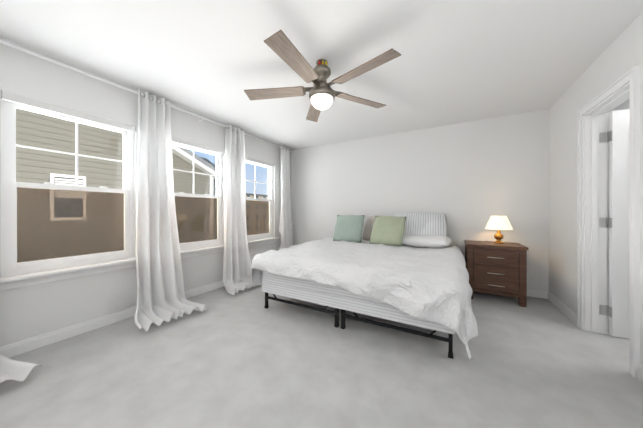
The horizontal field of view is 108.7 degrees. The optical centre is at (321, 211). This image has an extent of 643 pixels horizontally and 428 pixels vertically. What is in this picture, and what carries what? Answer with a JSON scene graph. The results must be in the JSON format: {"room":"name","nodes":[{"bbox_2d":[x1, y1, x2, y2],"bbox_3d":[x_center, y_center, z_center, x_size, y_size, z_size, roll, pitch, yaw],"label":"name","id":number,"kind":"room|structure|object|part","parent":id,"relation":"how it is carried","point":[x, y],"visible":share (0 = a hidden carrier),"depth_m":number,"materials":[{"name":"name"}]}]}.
{"room":"bedroom","nodes":[
{"label":"bedroom","id":0,"kind":"room"},
{"bbox_2d":[0,37,290,346],"bbox_3d":[-1.797,-0.100,3.022,0.140,2.440,4.760,0,0,29],"label":"wall","id":1,"kind":"structure","parent":0,"point":[29,311],"depth_m":2.17,"materials":[{"name":"white paint"}]},
{"bbox_2d":[0,91,135,289],"bbox_3d":[-2.230,-0.163,2.130,0.190,1.512,0.970,0,0,29],"label":"window","id":2,"kind":"structure","parent":1,"relation":"in","point":[46,225],"depth_m":2.06,"materials":[{"name":"white plastic"}]},
{"bbox_2d":[0,280,223,357],"bbox_3d":[-1.730,1.071,2.985,0.014,0.097,4.480,0,0,29],"label":"baseboard","id":3,"kind":"structure","parent":1,"relation":"attached to","point":[22,346],"depth_m":2.08,"materials":[{"name":"white wood"}]},
{"bbox_2d":[0,40,292,382],"bbox_3d":[-1.443,-0.095,2.882,0.615,2.395,4.181,0,0,29],"label":"curtains","id":4,"kind":"object","parent":1,"relation":"attached to","point":[161,297],"visible":0.9,"depth_m":2.60,"materials":[{"name":"white fabric"}]},
{"bbox_2d":[171,136,223,258],"bbox_3d":[-1.681,-0.164,3.118,0.190,1.512,0.970,0,0,29],"label":"window","id":5,"kind":"structure","parent":1,"relation":"in","point":[199,216],"depth_m":3.22,"materials":[{"name":"white plastic"}]},
{"bbox_2d":[245,156,279,246],"bbox_3d":[-1.127,-0.165,4.114,0.190,1.512,0.970,0,0,29],"label":"window","id":6,"kind":"structure","parent":1,"relation":"in","point":[259,218],"depth_m":4.25,"materials":[{"name":"white plastic"}]},
{"bbox_2d":[0,285,642,427],"bbox_3d":[0.724,1.171,1.621,6.050,0.100,4.760,0,0,29],"label":"floor","id":7,"kind":"structure","parent":0,"point":[245,358],"depth_m":1.59,"materials":[{"name":"carpet"}]},
{"bbox_2d":[250,213,477,359],"bbox_3d":[0.603,0.567,3.005,2.224,1.105,2.148,0,0,29],"label":"bed","id":8,"kind":"object","parent":7,"relation":"on","point":[408,268],"visible":1,"depth_m":2.21,"materials":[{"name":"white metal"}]},
{"bbox_2d":[333,215,364,242],"bbox_3d":[0.442,0.269,3.757,0.480,0.480,0.148,0,-27,25],"label":"pillow","id":9,"kind":"object","parent":8,"relation":"on","point":[348,228],"depth_m":3.69,"materials":[{"name":"fabric"}]},
{"bbox_3d":[0.639,0.742,3.062,1.930,0.346,2.015,0,0,29],"label":"mattress","id":10,"kind":"part","parent":8,"relation":"part of","materials":[{"name":"white fabric"}]},
{"bbox_3d":[0.646,0.970,3.075,1.906,0.300,1.961,0,0,29],"label":"frame","id":11,"kind":"part","parent":8,"relation":"part of","materials":[{"name":"black metal"}]},
{"bbox_2d":[369,216,405,245],"bbox_3d":[0.972,0.275,3.393,0.480,0.480,0.149,0,-32,35],"label":"pillow","id":12,"kind":"object","parent":8,"relation":"on","point":[386,230],"depth_m":3.32,"materials":[{"name":"green fabric"}]},
{"bbox_2d":[396,213,446,236],"bbox_3d":[1.478,0.220,3.501,0.760,0.520,0.168,0,-42,26],"label":"pillow","id":13,"kind":"object","parent":8,"relation":"on","point":[416,224],"depth_m":3.40,"materials":[{"name":"white fabric"}]},
{"bbox_2d":[402,235,451,247],"bbox_3d":[1.462,0.410,3.350,0.740,0.163,0.500,0,5,32],"label":"pillow","id":14,"kind":"object","parent":8,"relation":"on","point":[408,241],"depth_m":3.16,"materials":[{"name":"white fabric"}]},
{"bbox_2d":[464,240,527,306],"bbox_3d":[2.242,0.767,3.023,0.610,0.705,0.474,0,0,29],"label":"nightstand","id":15,"kind":"object","parent":7,"relation":"on","point":[492,267],"visible":0.92,"depth_m":2.83,"materials":[{"name":"brown wood"}]},
{"bbox_2d":[485,216,512,243],"bbox_3d":[2.329,0.235,3.036,0.296,0.358,0.309,0,0,29],"label":"lamp","id":16,"kind":"object","parent":15,"relation":"on","point":[498,223],"visible":1,"depth_m":2.96,"materials":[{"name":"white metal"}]},
{"bbox_2d":[0,0,642,149],"bbox_3d":[0.724,-1.369,1.619,6.050,0.100,4.760,0,0,29],"label":"ceiling","id":17,"kind":"structure","parent":0,"point":[458,61],"depth_m":1.89,"materials":[{"name":"white paint"}]},
{"bbox_2d":[244,30,400,121],"bbox_3d":[-0.007,-1.114,2.005,1.371,0.410,1.327,0,0,29],"label":"ceiling fan","id":18,"kind":"object","parent":17,"relation":"hanging from","point":[323,94],"visible":1,"depth_m":1.95,"materials":[{"name":"brown wood"}]},
{"bbox_3d":[-0.374,-1.086,2.096,0.635,0.024,0.135,0,-11,8],"label":"blade","id":19,"kind":"part","parent":18,"relation":"part of","materials":[{"name":"brown wood"}]},
{"bbox_3d":[-0.164,-1.085,1.699,0.135,0.024,0.635,-12,-5,26],"label":"blade","id":20,"kind":"part","parent":18,"relation":"part of","materials":[{"name":"brown wood"}]},
{"bbox_3d":[-0.062,-1.086,2.419,0.135,0.024,0.635,11,-2,-10],"label":"blade","id":21,"kind":"part","parent":18,"relation":"part of","materials":[{"name":"brown wood"}]},
{"bbox_3d":[0.004,-0.953,2.043,0.200,0.088,0.200,0,0,29],"label":"glass","id":22,"kind":"part","parent":18,"relation":"part of","materials":[{"name":"white glass"}]},
{"bbox_3d":[0.342,-1.086,2.222,0.635,0.024,0.135,0,11,-28],"label":"blade","id":23,"kind":"part","parent":18,"relation":"part of","materials":[{"name":"brown wood"}]},
{"bbox_3d":[0.279,-1.085,1.777,0.635,0.024,0.135,0,11,44],"label":"blade","id":24,"kind":"part","parent":18,"relation":"part of","materials":[{"name":"brown wood"}]},
{"bbox_2d":[291,99,629,290],"bbox_3d":[1.908,-0.101,3.605,5.770,2.440,0.140,0,0,29],"label":"wall","id":25,"kind":"structure","parent":0,"point":[469,179],"depth_m":3.51,"materials":[{"name":"white paint"}]},
{"bbox_2d":[527,289,547,298],"bbox_3d":[1.132,1.071,3.949,4.080,0.097,0.014,0,0,29],"label":"baseboard","id":26,"kind":"structure","parent":25,"relation":"attached to","point":[537,293],"depth_m":3.01,"materials":[{"name":"white"}]},
{"bbox_2d":[549,12,642,366],"bbox_3d":[1.891,-0.099,0.972,0.140,2.440,4.480,0,0,29],"label":"wall","id":27,"kind":"structure","parent":0,"point":[621,55],"depth_m":2.39,"materials":[{"name":"white paint"}]},
{"bbox_2d":[548,291,576,324],"bbox_3d":[2.712,1.072,2.607,0.014,0.097,0.825,0,0,29],"label":"baseboard","id":28,"kind":"structure","parent":27,"relation":"attached to","point":[568,312],"depth_m":2.55,"materials":[{"name":"white"}]},
{"bbox_2d":[577,66,639,378],"bbox_3d":[2.382,0.073,1.854,0.193,2.096,0.792,0,0,29],"label":"door frame","id":29,"kind":"structure","parent":27,"relation":"attached to","point":[592,210],"depth_m":2.12,"materials":[{"name":"white wood"}]},
{"bbox_2d":[599,109,629,338],"bbox_3d":[2.869,0.108,1.965,0.695,2.010,0.145,0,0,22],"label":"door","id":30,"kind":"structure","parent":27,"relation":"in","point":[618,140],"depth_m":2.04,"materials":[{"name":"white wood"}]},
{"bbox_3d":[2.576,0.111,2.113,0.040,1.670,0.003,0,0,29],"label":"door jamb hinges","id":31,"kind":"part","parent":30,"relation":"part of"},
{"bbox_2d":[638,365,642,383],"bbox_3d":[1.427,1.073,0.295,0.014,0.097,2.845,0,0,29],"label":"baseboard","id":32,"kind":"structure","parent":27,"relation":"attached to","point":[640,373],"depth_m":1.52,"materials":[{"name":"white wood"}]},
{"label":"outside","id":33,"kind":"structure","parent":0,"visible":0},
{"bbox_3d":[-27.848,7.594,38.345,160.000,1.000,200.000,0,0,29],"label":"ground","id":34,"kind":"structure","parent":33,"visible":0},
{"bbox_2d":[16,108,215,194],"bbox_3d":[-10.249,1.669,4.758,9.600,10.900,11.900,0,0,29],"label":"neighbouring house","id":35,"kind":"structure","parent":34,"relation":"on","point":[60,136],"depth_m":4.81,"materials":[{"name":"beige"}]},
{"bbox_2d":[200,157,215,194],"bbox_3d":[-13.547,0.959,18.376,9.000,12.300,9.600,0,0,29],"label":"house","id":36,"kind":"structure","parent":34,"relation":"on","point":[206,160],"depth_m":18.83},
{"bbox_2d":[246,193,267,198],"bbox_3d":[-25.703,3.848,66.898,12.400,17.850,60.400,0,0,29],"label":"apartment","id":37,"kind":"structure","parent":34,"relation":"on","point":[261,196],"depth_m":67.24,"materials":[{"name":"grey"}]}
]}

